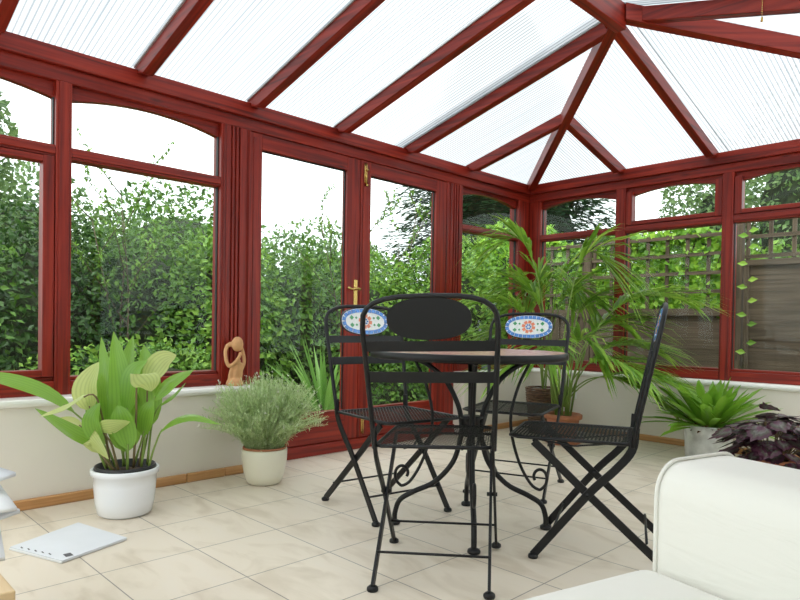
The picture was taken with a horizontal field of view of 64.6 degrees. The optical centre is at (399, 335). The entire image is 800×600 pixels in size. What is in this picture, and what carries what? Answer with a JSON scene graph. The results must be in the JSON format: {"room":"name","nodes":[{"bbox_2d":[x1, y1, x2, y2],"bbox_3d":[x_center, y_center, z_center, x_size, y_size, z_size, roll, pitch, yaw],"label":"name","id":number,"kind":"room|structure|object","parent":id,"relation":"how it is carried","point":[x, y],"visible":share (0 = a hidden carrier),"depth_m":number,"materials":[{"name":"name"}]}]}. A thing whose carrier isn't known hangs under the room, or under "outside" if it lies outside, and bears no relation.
{"room":"sunroom","nodes":[
{"label":"sunroom","id":0,"kind":"room"},
{"bbox_2d":[0,394,244,500],"bbox_3d":[-1.997,0.541,2.642,3.015,0.455,0.227,0,1,-45],"label":"wall","id":1,"kind":"structure","parent":0,"point":[45,461],"depth_m":2.96,"materials":[{"name":"beige paint"}]},
{"bbox_2d":[0,68,55,397],"bbox_3d":[-1.950,-0.461,2.710,0.837,1.479,0.092,0,1,-45],"label":"window","id":2,"kind":"structure","parent":1,"relation":"in","point":[42,153],"depth_m":2.95,"materials":[{"name":"brown wood"}]},
{"bbox_2d":[50,80,71,394],"bbox_3d":[-1.625,-0.461,3.027,0.070,1.479,0.096,0,1,-45],"label":"window mullion","id":3,"kind":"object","parent":1,"relation":"attached to","point":[62,90],"depth_m":2.99,"materials":[{"name":"brown wood"}]},
{"bbox_2d":[0,384,253,408],"bbox_3d":[-1.983,0.297,2.632,3.020,0.034,0.250,0,1,-45],"label":"sill","id":4,"kind":"structure","parent":1,"relation":"on","point":[32,401],"depth_m":2.92,"materials":[{"name":"white"}]},
{"bbox_2d":[224,337,245,385],"bbox_3d":[-0.935,0.143,3.581,0.101,0.278,0.111,1,1,5],"label":"figurine","id":5,"kind":"object","parent":4,"relation":"on","point":[236,367],"visible":0.94,"depth_m":3.56,"materials":[{"name":"beige wood"}]},
{"bbox_2d":[13,465,243,510],"bbox_3d":[-1.912,0.748,2.555,3.013,0.046,0.025,0,1,-45],"label":"baseboard","id":6,"kind":"structure","parent":1,"relation":"attached to","point":[50,500],"depth_m":2.99,"materials":[{"name":"brown wood"}]},
{"bbox_2d":[70,87,220,393],"bbox_3d":[-1.323,-0.460,3.326,0.780,1.479,0.092,0,1,-45],"label":"window","id":7,"kind":"structure","parent":1,"relation":"in","point":[197,378],"depth_m":3.37,"materials":[{"name":"brown wood"}]},
{"bbox_2d":[211,123,226,384],"bbox_3d":[-1.032,-0.460,3.610,0.033,1.479,0.096,0,1,-45],"label":"trim","id":8,"kind":"structure","parent":1,"relation":"attached to","point":[222,127],"depth_m":3.58,"materials":[{"name":"brown wood"}]},
{"bbox_2d":[224,124,245,384],"bbox_3d":[-0.978,-0.460,3.667,0.125,1.479,0.090,0,1,-45],"label":"trim","id":9,"kind":"structure","parent":1,"relation":"attached to","point":[236,136],"depth_m":3.63,"materials":[{"name":"brown wood"}]},
{"bbox_2d":[243,129,250,383],"bbox_3d":[-0.926,-0.216,3.725,0.030,1.968,0.090,0,1,-45],"label":"trim","id":10,"kind":"structure","parent":1,"relation":"attached to","point":[248,132],"depth_m":3.69,"materials":[{"name":"brown wood"}]},
{"bbox_2d":[248,132,360,447],"bbox_3d":[-0.581,-0.251,4.005,0.850,1.890,0.115,0,1,-45],"label":"door","id":11,"kind":"structure","parent":1,"relation":"in","point":[260,143],"depth_m":4.12,"materials":[{"name":"brown wood"}]},
{"bbox_2d":[287,424,453,459],"bbox_3d":[-0.286,0.732,4.397,1.885,0.072,0.132,0,1,-45],"label":"trim","id":12,"kind":"structure","parent":1,"relation":"attached to","point":[303,451],"depth_m":4.13,"materials":[{"name":"brown wood"}]},
{"bbox_2d":[241,447,286,485],"bbox_3d":[-0.719,0.685,3.350,0.240,0.186,0.240,0,1,-45],"label":"pot","id":13,"kind":"object","parent":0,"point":[265,466],"depth_m":3.26,"materials":[{"name":"beige ceramic"}]},
{"bbox_2d":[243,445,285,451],"bbox_3d":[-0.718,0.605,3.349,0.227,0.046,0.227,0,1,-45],"label":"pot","id":14,"kind":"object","parent":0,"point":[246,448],"depth_m":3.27,"materials":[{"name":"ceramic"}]},
{"bbox_2d":[0,425,741,599],"bbox_3d":[0.960,0.859,1.707,6.120,0.060,5.720,0,1,-45],"label":"floor","id":15,"kind":"structure","parent":0,"point":[229,537],"depth_m":2.52,"materials":[{"name":"tile"}]},
{"bbox_2d":[0,574,14,599],"bbox_3d":[-1.161,0.605,1.107,0.655,0.400,0.850,0,1,-45],"label":"coffee table","id":16,"kind":"object","parent":15,"relation":"on","point":[7,592],"visible":1,"depth_m":1.03,"materials":[{"name":"brown wood"}]},
{"bbox_2d":[0,529,4,560],"bbox_3d":[-0.902,0.394,1.178,0.270,0.008,0.300,0,1,-35],"label":"magazine","id":17,"kind":"object","parent":16,"relation":"on","point":[2,553],"visible":1,"depth_m":1.16,"materials":[{"name":"white paper"}]},
{"bbox_2d":[0,508,19,519],"bbox_3d":[-0.948,0.364,1.233,0.300,0.053,0.270,2,1,39],"label":"magazine","id":18,"kind":"object","parent":17,"relation":"on","point":[6,514],"visible":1,"depth_m":1.23,"materials":[{"name":"white paper"}]},
{"bbox_2d":[0,485,16,512],"bbox_3d":[-0.933,0.350,1.240,0.270,0.054,0.300,0,1,-40],"label":"magazine","id":19,"kind":"object","parent":18,"relation":"on","point":[6,504],"visible":1,"depth_m":1.23,"materials":[{"name":"white paper"}]},
{"bbox_2d":[0,467,15,480],"bbox_3d":[-0.997,0.316,1.288,0.300,0.073,0.270,2,1,35],"label":"magazine","id":20,"kind":"object","parent":19,"relation":"on","point":[5,474],"visible":1,"depth_m":1.31,"materials":[{"name":"white paper"}]},
{"bbox_2d":[9,522,126,563],"bbox_3d":[-1.248,0.778,2.396,0.329,0.010,0.314,1,1,26],"label":"magazine","id":21,"kind":"object","parent":15,"relation":"on","point":[76,540],"visible":1,"depth_m":2.36,"materials":[{"name":"white paper"}]},
{"bbox_2d":[0,332,220,519],"bbox_3d":[-1.277,0.380,2.750,1.028,0.797,0.340,1,1,5],"label":"plant","id":22,"kind":"object","parent":15,"relation":"on","point":[124,403],"visible":1,"depth_m":2.71,"materials":[{"name":"green plant"}]},
{"bbox_2d":[197,370,327,485],"bbox_3d":[-0.712,0.478,3.363,0.654,0.598,0.679,0,1,-45],"label":"potted plant","id":23,"kind":"object","parent":15,"relation":"on","point":[265,424],"visible":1,"depth_m":3.25,"materials":[{"name":"green plant"}]},
{"bbox_2d":[322,305,457,526],"bbox_3d":[-0.043,0.324,2.913,0.453,0.942,0.580,0,1,-36],"label":"folding chair","id":24,"kind":"object","parent":15,"relation":"on","point":[376,322],"visible":0.82,"depth_m":2.96,"materials":[{"name":"black metal"}]},
{"bbox_2d":[360,293,500,599],"bbox_3d":[0.134,0.333,2.238,0.453,0.942,0.580,0,1,10],"label":"folding chair","id":25,"kind":"object","parent":15,"relation":"on","point":[424,316],"visible":1,"depth_m":2.02,"materials":[{"name":"black metal"}]},
{"bbox_2d":[370,349,568,554],"bbox_3d":[0.280,0.433,2.664,0.820,0.741,0.820,0,1,-45],"label":"bistro table","id":26,"kind":"object","parent":15,"relation":"on","point":[518,358],"visible":0.84,"depth_m":2.64,"materials":[{"name":"black metal"}]},
{"bbox_2d":[462,312,569,503],"bbox_3d":[0.603,0.335,3.290,0.453,0.928,0.580,1,1,26],"label":"folding chair","id":27,"kind":"object","parent":15,"relation":"on","point":[529,326],"visible":0.59,"depth_m":3.44,"materials":[{"name":"black metal"}]},
{"bbox_2d":[470,251,620,434],"bbox_3d":[1.159,0.048,5.107,1.220,1.464,0.939,1,1,-22],"label":"palm","id":28,"kind":"object","parent":15,"relation":"on","point":[534,394],"visible":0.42,"depth_m":5.01,"materials":[{"name":"green plant"}]},
{"bbox_2d":[525,386,558,434],"bbox_3d":[1.148,0.597,5.096,0.280,0.367,0.284,0,1,-45],"label":"basket","id":29,"kind":"object","parent":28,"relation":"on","point":[534,394],"depth_m":5.00,"materials":[{"name":"brown wicker"}]},
{"bbox_2d":[543,436,579,444],"bbox_3d":[1.198,0.767,4.659,0.284,0.042,0.284,0,1,-45],"label":"saucer","id":30,"kind":"object","parent":15,"relation":"on","point":[570,443],"visible":0.11,"depth_m":4.54,"materials":[{"name":"ceramic"}]},
{"bbox_2d":[452,212,732,437],"bbox_3d":[1.303,-0.051,4.481,2.132,1.642,1.480,1,1,-6],"label":"potted palm","id":31,"kind":"object","parent":30,"relation":"on","point":[575,293],"visible":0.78,"depth_m":4.58,"materials":[{"name":"plant"}]},
{"bbox_2d":[544,411,582,437],"bbox_3d":[1.200,0.668,4.658,0.276,0.195,0.276,0,1,-45],"label":"pot","id":32,"kind":"object","parent":31,"relation":"on","point":[565,416],"depth_m":4.58,"materials":[{"name":"ceramic"}]},
{"bbox_2d":[509,302,668,561],"bbox_3d":[0.738,0.343,2.429,0.580,0.942,0.453,1,1,20],"label":"folding chair","id":33,"kind":"object","parent":15,"relation":"on","point":[630,439],"visible":0.91,"depth_m":2.31,"materials":[{"name":"black metal"}]},
{"bbox_2d":[524,452,799,599],"bbox_3d":[0.096,0.442,0.354,1.782,0.789,0.970,0,1,-30],"label":"sofa","id":34,"kind":"object","parent":15,"relation":"on","point":[727,527],"visible":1,"depth_m":0.97,"materials":[{"name":"white fabric"}]},
{"bbox_2d":[524,570,722,599],"bbox_3d":[0.050,0.489,0.444,1.298,0.224,0.770,0,1,-30],"label":"seat cushion","id":35,"kind":"object","parent":34,"relation":"on","point":[641,584],"depth_m":0.97,"materials":[{"name":"white fabric"}]},
{"bbox_2d":[641,378,783,459],"bbox_3d":[2.007,0.537,4.136,0.840,0.544,0.838,0,1,-45],"label":"plant","id":36,"kind":"object","parent":15,"relation":"on","point":[701,424],"visible":0.8,"depth_m":4.05,"materials":[{"name":"green plant"}]},
{"bbox_2d":[707,402,799,469],"bbox_3d":[2.008,0.582,3.399,0.636,0.475,0.645,0,1,-45],"label":"begonias","id":37,"kind":"object","parent":15,"relation":"on","point":[751,434],"visible":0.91,"depth_m":3.28,"materials":[{"name":"plant"}]},
{"bbox_2d":[745,453,794,465],"bbox_3d":[1.994,0.735,3.393,0.260,0.170,0.260,0,1,-45],"label":"pot","id":38,"kind":"object","parent":37,"relation":"on","point":[787,461],"depth_m":3.28,"materials":[{"name":"ceramic"}]},
{"bbox_2d":[0,0,799,189],"bbox_3d":[0.272,-1.515,2.479,6.020,0.518,3.550,0,1,-45],"label":"ceiling","id":39,"kind":"structure","parent":0,"point":[532,93],"depth_m":3.57,"materials":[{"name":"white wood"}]},
{"bbox_2d":[0,31,530,202],"bbox_3d":[-0.926,-1.274,3.683,6.000,0.150,0.125,0,1,-45],"label":"roof beam","id":40,"kind":"structure","parent":39,"relation":"attached to","point":[18,53],"depth_m":3.52,"materials":[{"name":"brown wood"}]},
{"bbox_2d":[530,139,799,202],"bbox_3d":[2.390,-1.235,4.500,0.125,0.150,3.410,0,1,-45],"label":"roof beam","id":41,"kind":"structure","parent":39,"relation":"attached to","point":[783,153],"depth_m":4.75,"materials":[{"name":"brown wood"}]},
{"bbox_2d":[453,373,529,431],"bbox_3d":[0.821,0.543,5.413,1.120,0.455,0.227,0,1,-45],"label":"wall","id":42,"kind":"structure","parent":0,"point":[507,389],"depth_m":5.29,"materials":[{"name":"beige paint"}]},
{"bbox_2d":[357,160,446,436],"bbox_3d":[0.028,-0.250,4.627,0.879,1.890,0.082,0,1,-45],"label":"door","id":43,"kind":"structure","parent":42,"relation":"in","point":[368,170],"depth_m":4.57,"materials":[{"name":"brown wood"}]},
{"bbox_2d":[443,182,453,424],"bbox_3d":[0.364,-0.215,4.998,0.115,1.968,0.085,0,1,-45],"label":"trim","id":44,"kind":"structure","parent":42,"relation":"attached to","point":[447,398],"depth_m":4.94,"materials":[{"name":"brown wood"}]},
{"bbox_2d":[447,183,462,371],"bbox_3d":[0.409,-0.459,5.031,0.145,1.479,0.090,0,1,-45],"label":"trim","id":45,"kind":"structure","parent":42,"relation":"attached to","point":[456,195],"depth_m":5.00,"materials":[{"name":"brown wood"}]},
{"bbox_2d":[460,187,517,370],"bbox_3d":[0.736,-0.459,5.351,0.770,1.479,0.092,0,1,-45],"label":"window","id":46,"kind":"structure","parent":42,"relation":"in","point":[475,230],"depth_m":5.33,"materials":[{"name":"brown wood"}]},
{"bbox_2d":[454,367,532,372],"bbox_3d":[0.832,0.298,5.400,1.125,0.034,0.250,0,1,-45],"label":"window sill","id":47,"kind":"structure","parent":42,"relation":"on","point":[517,371],"depth_m":5.24,"materials":[{"name":"white"}]},
{"bbox_2d":[483,419,527,431],"bbox_3d":[0.825,0.750,5.246,0.888,0.046,0.025,0,1,-45],"label":"baseboard","id":48,"kind":"structure","parent":42,"relation":"attached to","point":[518,422],"depth_m":5.31,"materials":[{"name":"brown wood"}]},
{"bbox_2d":[508,200,546,367],"bbox_3d":[1.140,-0.458,5.675,0.260,1.479,0.218,0,1,-45],"label":"trim","id":49,"kind":"structure","parent":42,"relation":"attached to","point":[529,216],"depth_m":5.64,"materials":[{"name":"brown wood"}]},
{"bbox_2d":[530,372,799,453],"bbox_3d":[2.384,0.582,4.461,0.227,0.455,3.323,0,1,-45],"label":"wall","id":50,"kind":"structure","parent":0,"point":[594,401],"depth_m":4.92,"materials":[{"name":"beige paint"}]},
{"bbox_2d":[538,191,615,371],"bbox_3d":[1.516,-0.447,5.398,0.092,1.479,0.704,0,1,-45],"label":"window","id":51,"kind":"structure","parent":50,"relation":"in","point":[547,205],"depth_m":5.38,"materials":[{"name":"brown wood"}]},
{"bbox_2d":[612,188,629,372],"bbox_3d":[1.791,-0.439,5.116,0.096,1.479,0.083,0,1,-45],"label":"trim","id":52,"kind":"structure","parent":50,"relation":"attached to","point":[620,193],"depth_m":5.08,"materials":[{"name":"brown wood"}]},
{"bbox_2d":[531,368,799,391],"bbox_3d":[2.388,0.338,4.441,0.250,0.034,3.300,0,1,-45],"label":"sill","id":53,"kind":"structure","parent":50,"relation":"on","point":[766,386],"depth_m":4.38,"materials":[{"name":"white"}]},
{"bbox_2d":[622,175,722,379],"bbox_3d":[2.076,-0.430,4.829,0.092,1.479,0.727,0,1,-45],"label":"window","id":54,"kind":"structure","parent":50,"relation":"in","point":[708,219],"depth_m":4.76,"materials":[{"name":"brown wood"}]},
{"bbox_2d":[581,427,798,456],"bbox_3d":[2.210,0.784,4.458,0.025,0.046,3.091,0,1,-45],"label":"baseboard","id":55,"kind":"structure","parent":50,"relation":"attached to","point":[652,438],"depth_m":4.70,"materials":[{"name":"brown wood"}]},
{"bbox_2d":[718,172,736,380],"bbox_3d":[2.356,-0.421,4.541,0.096,1.479,0.076,0,1,-45],"label":"trim","id":56,"kind":"structure","parent":50,"relation":"attached to","point":[727,239],"depth_m":4.50,"materials":[{"name":"brown wood"}]},
{"bbox_2d":[730,163,799,384],"bbox_3d":[2.641,-0.412,4.255,0.092,1.479,0.732,0,1,-45],"label":"window","id":57,"kind":"structure","parent":50,"relation":"in","point":[791,210],"depth_m":4.38,"materials":[{"name":"brown wood"}]},
{"label":"outside","id":58,"kind":"structure","parent":0,"visible":0},
{"bbox_3d":[1.134,0.900,5.723,32.000,0.060,28.000,0,1,-45],"label":"ground","id":59,"kind":"structure","parent":58,"visible":0},
{"bbox_2d":[0,83,27,265],"bbox_3d":[-5.648,-1.977,7.681,1.894,5.431,2.879,0,1,-45],"label":"tree","id":60,"kind":"object","parent":59,"relation":"on","point":[13,131],"visible":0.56,"depth_m":7.87,"materials":[{"name":"green plant"}]},
{"bbox_2d":[0,228,37,370],"bbox_3d":[-3.986,-0.238,5.125,1.933,2.233,2.644,0,1,-45],"label":"shrub","id":61,"kind":"object","parent":59,"relation":"on","point":[10,250],"visible":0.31,"depth_m":4.85,"materials":[{"name":"green plant"}]},
{"bbox_2d":[0,161,107,266],"bbox_3d":[-6.456,-1.077,10.259,3.281,3.766,3.942,1,1,-9],"label":"tree","id":62,"kind":"object","parent":59,"relation":"on","point":[88,208],"visible":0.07,"depth_m":10.14,"materials":[{"name":"green plant"}]},
{"bbox_2d":[0,192,131,374],"bbox_3d":[-3.152,-0.200,5.603,1.763,2.145,2.082,0,1,-45],"label":"shrub","id":63,"kind":"object","parent":59,"relation":"on","point":[78,329],"visible":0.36,"depth_m":5.16,"materials":[{"name":"green plant"}]},
{"bbox_2d":[71,127,188,349],"bbox_3d":[-2.386,-0.504,5.444,1.221,2.648,0.855,0,1,-45],"label":"sapling","id":64,"kind":"object","parent":59,"relation":"on","point":[113,230],"visible":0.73,"depth_m":5.37,"materials":[{"name":"green plant"}]},
{"bbox_2d":[71,201,212,370],"bbox_3d":[-2.578,-0.239,6.244,2.109,2.204,1.929,2,1,43],"label":"shrub","id":65,"kind":"object","parent":59,"relation":"on","point":[148,286],"visible":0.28,"depth_m":5.76,"materials":[{"name":"green plant"}]},
{"bbox_2d":[12,334,273,400],"bbox_3d":[-2.053,0.433,5.112,2.310,0.907,1.488,0,1,-45],"label":"clump","id":66,"kind":"object","parent":59,"relation":"on","point":[194,366],"visible":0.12,"depth_m":5.00,"materials":[{"name":"green plant"}]},
{"bbox_2d":[71,177,276,279],"bbox_3d":[-4.464,-1.134,12.209,4.321,3.885,4.060,0,1,-42],"label":"tree","id":67,"kind":"object","parent":59,"relation":"on","point":[149,192],"visible":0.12,"depth_m":11.43,"materials":[{"name":"green plant"}]},
{"bbox_2d":[147,223,296,394],"bbox_3d":[-1.818,-0.112,6.178,1.510,2.024,1.928,0,1,-45],"label":"shrub","id":68,"kind":"object","parent":59,"relation":"on","point":[203,285],"visible":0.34,"depth_m":5.85,"materials":[{"name":"green plant"}]},
{"bbox_2d":[211,231,369,411],"bbox_3d":[-1.244,-0.132,6.909,1.902,2.034,2.166,0,1,-45],"label":"shrub","id":69,"kind":"object","parent":59,"relation":"on","point":[315,338],"visible":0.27,"depth_m":6.37,"materials":[{"name":"green plant"}]},
{"bbox_2d":[261,216,410,293],"bbox_3d":[-1.304,-0.923,14.658,5.360,3.493,4.029,0,1,-45],"label":"tree","id":70,"kind":"object","parent":59,"relation":"on","point":[336,232],"visible":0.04,"depth_m":13.69,"materials":[{"name":"green plant"}]},
{"bbox_2d":[293,183,396,385],"bbox_3d":[-0.413,-0.429,6.604,1.506,2.527,0.713,0,1,-45],"label":"sapling","id":71,"kind":"object","parent":59,"relation":"on","point":[329,188],"visible":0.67,"depth_m":6.37,"materials":[{"name":"green plant"}]},
{"bbox_2d":[306,361,428,408],"bbox_3d":[-0.232,0.543,6.754,1.789,0.708,1.440,0,1,-45],"label":"shrub","id":72,"kind":"object","parent":59,"relation":"on","point":[388,393],"visible":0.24,"depth_m":6.34,"materials":[{"name":"green plant"}]},
{"bbox_2d":[309,248,427,388],"bbox_3d":[-0.351,-0.047,7.375,2.166,1.884,1.940,0,1,-45],"label":"shrub","id":73,"kind":"object","parent":59,"relation":"on","point":[373,294],"visible":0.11,"depth_m":6.83,"materials":[{"name":"green plant"}]},
{"bbox_2d":[370,187,431,300],"bbox_3d":[0.086,-0.611,7.454,1.058,2.877,0.880,1,1,19],"label":"sapling","id":74,"kind":"object","parent":59,"relation":"on","point":[413,237],"visible":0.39,"depth_m":7.48,"materials":[{"name":"green plant"}]},
{"bbox_2d":[383,234,508,395],"bbox_3d":[0.559,-0.177,7.546,1.907,2.183,1.837,0,1,-45],"label":"shrub","id":75,"kind":"object","parent":59,"relation":"on","point":[466,284],"visible":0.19,"depth_m":7.20,"materials":[{"name":"green plant"}]},
{"bbox_2d":[370,184,631,292],"bbox_3d":[1.948,-2.368,11.808,7.216,7.546,7.173,1,1,27],"label":"tree","id":76,"kind":"object","parent":59,"relation":"on","point":[476,209],"visible":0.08,"depth_m":11.06,"materials":[{"name":"green plant"}]},
{"bbox_2d":[462,218,564,348],"bbox_3d":[1.409,-0.310,8.161,1.979,2.466,2.301,0,1,-45],"label":"shrub","id":77,"kind":"object","parent":59,"relation":"on","point":[550,228],"visible":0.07,"depth_m":7.75,"materials":[{"name":"green plant"}]},
{"bbox_2d":[544,244,583,359],"bbox_3d":[1.714,-0.055,6.838,0.070,1.845,0.620,0,1,-45],"label":"fence","id":78,"kind":"object","parent":59,"relation":"on","point":[558,331],"visible":0.21,"depth_m":6.79,"materials":[{"name":"brown wood"}]},
{"bbox_2d":[545,240,582,309],"bbox_3d":[1.747,-0.124,6.880,0.275,1.975,0.777,0,1,-45],"label":"climbing vine","id":79,"kind":"object","parent":78,"relation":"attached to","point":[560,254],"visible":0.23,"depth_m":6.83,"materials":[{"name":"green plant"}]},
{"bbox_2d":[582,238,593,360],"bbox_3d":[1.956,-0.070,6.585,0.080,1.880,0.070,0,1,-45],"label":"fence post","id":80,"kind":"object","parent":59,"relation":"on","point":[588,265],"visible":0.14,"depth_m":6.55,"materials":[{"name":"brown wood"}]},
{"bbox_2d":[559,232,719,308],"bbox_3d":[2.939,-0.217,8.019,3.169,2.371,2.028,2,1,43],"label":"shrub","id":81,"kind":"object","parent":59,"relation":"on","point":[648,233],"visible":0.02,"depth_m":7.35,"materials":[{"name":"green plant"}]},
{"bbox_2d":[589,232,721,367],"bbox_3d":[2.460,-0.032,6.079,0.070,1.845,1.350,0,1,-45],"label":"fence","id":82,"kind":"object","parent":59,"relation":"on","point":[700,337],"visible":0.28,"depth_m":5.91,"materials":[{"name":"brown wood"}]},
{"bbox_2d":[591,227,721,322],"bbox_3d":[2.501,-0.110,6.130,0.307,1.992,1.470,0,1,-45],"label":"climbing vine","id":83,"kind":"object","parent":82,"relation":"attached to","point":[678,245],"visible":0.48,"depth_m":5.98,"materials":[{"name":"green plant"}]},
{"bbox_2d":[658,178,763,281],"bbox_3d":[5.586,-1.417,11.455,2.405,4.548,1.958,0,1,-45],"label":"tree","id":84,"kind":"object","parent":59,"relation":"on","point":[707,203],"visible":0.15,"depth_m":11.24,"materials":[{"name":"green plant"}]},
{"bbox_2d":[734,223,745,368],"bbox_3d":[2.966,-0.088,5.558,0.080,1.980,0.070,0,1,-45],"label":"fence post","id":85,"kind":"object","parent":59,"relation":"on","point":[741,227],"visible":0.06,"depth_m":5.52,"materials":[{"name":"brown wood"}]},
{"bbox_2d":[689,238,799,307],"bbox_3d":[4.071,-0.087,7.396,2.162,2.129,2.730,0,1,-45],"label":"shrub","id":86,"kind":"object","parent":59,"relation":"on","point":[779,247],"visible":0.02,"depth_m":7.20,"materials":[{"name":"green plant"}]},
{"bbox_2d":[742,218,799,371],"bbox_3d":[3.695,-0.053,4.824,0.070,1.965,1.970,0,1,-45],"label":"fence","id":87,"kind":"object","parent":59,"relation":"on","point":[776,290],"visible":0.48,"depth_m":5.36,"materials":[{"name":"brown wood"}]},
{"bbox_2d":[735,222,758,368],"bbox_3d":[2.969,-0.062,5.426,0.155,1.952,0.084,1,1,23],"label":"trail","id":88,"kind":"object","parent":87,"relation":"hanging from","point":[743,235],"visible":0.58,"depth_m":5.42,"materials":[{"name":"green plant"}]},
{"bbox_2d":[745,168,799,258],"bbox_3d":[6.370,-1.720,9.764,3.188,5.419,2.460,0,1,-45],"label":"tree","id":89,"kind":"object","parent":59,"relation":"on","point":[782,187],"visible":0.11,"depth_m":9.38,"materials":[{"name":"green plant"}]},
{"bbox_3d":[-1.377,0.839,4.212,6.300,0.030,1.130,0,1,-45],"label":"patio","id":90,"kind":"object","parent":59,"relation":"on","visible":0},
{"bbox_2d":[265,328,374,411],"bbox_3d":[-0.637,0.368,5.292,1.374,0.922,1.423,1,1,-9],"label":"yucca","id":91,"kind":"object","parent":90,"relation":"on","point":[324,393],"visible":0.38,"depth_m":5.24,"materials":[{"name":"green plant"}]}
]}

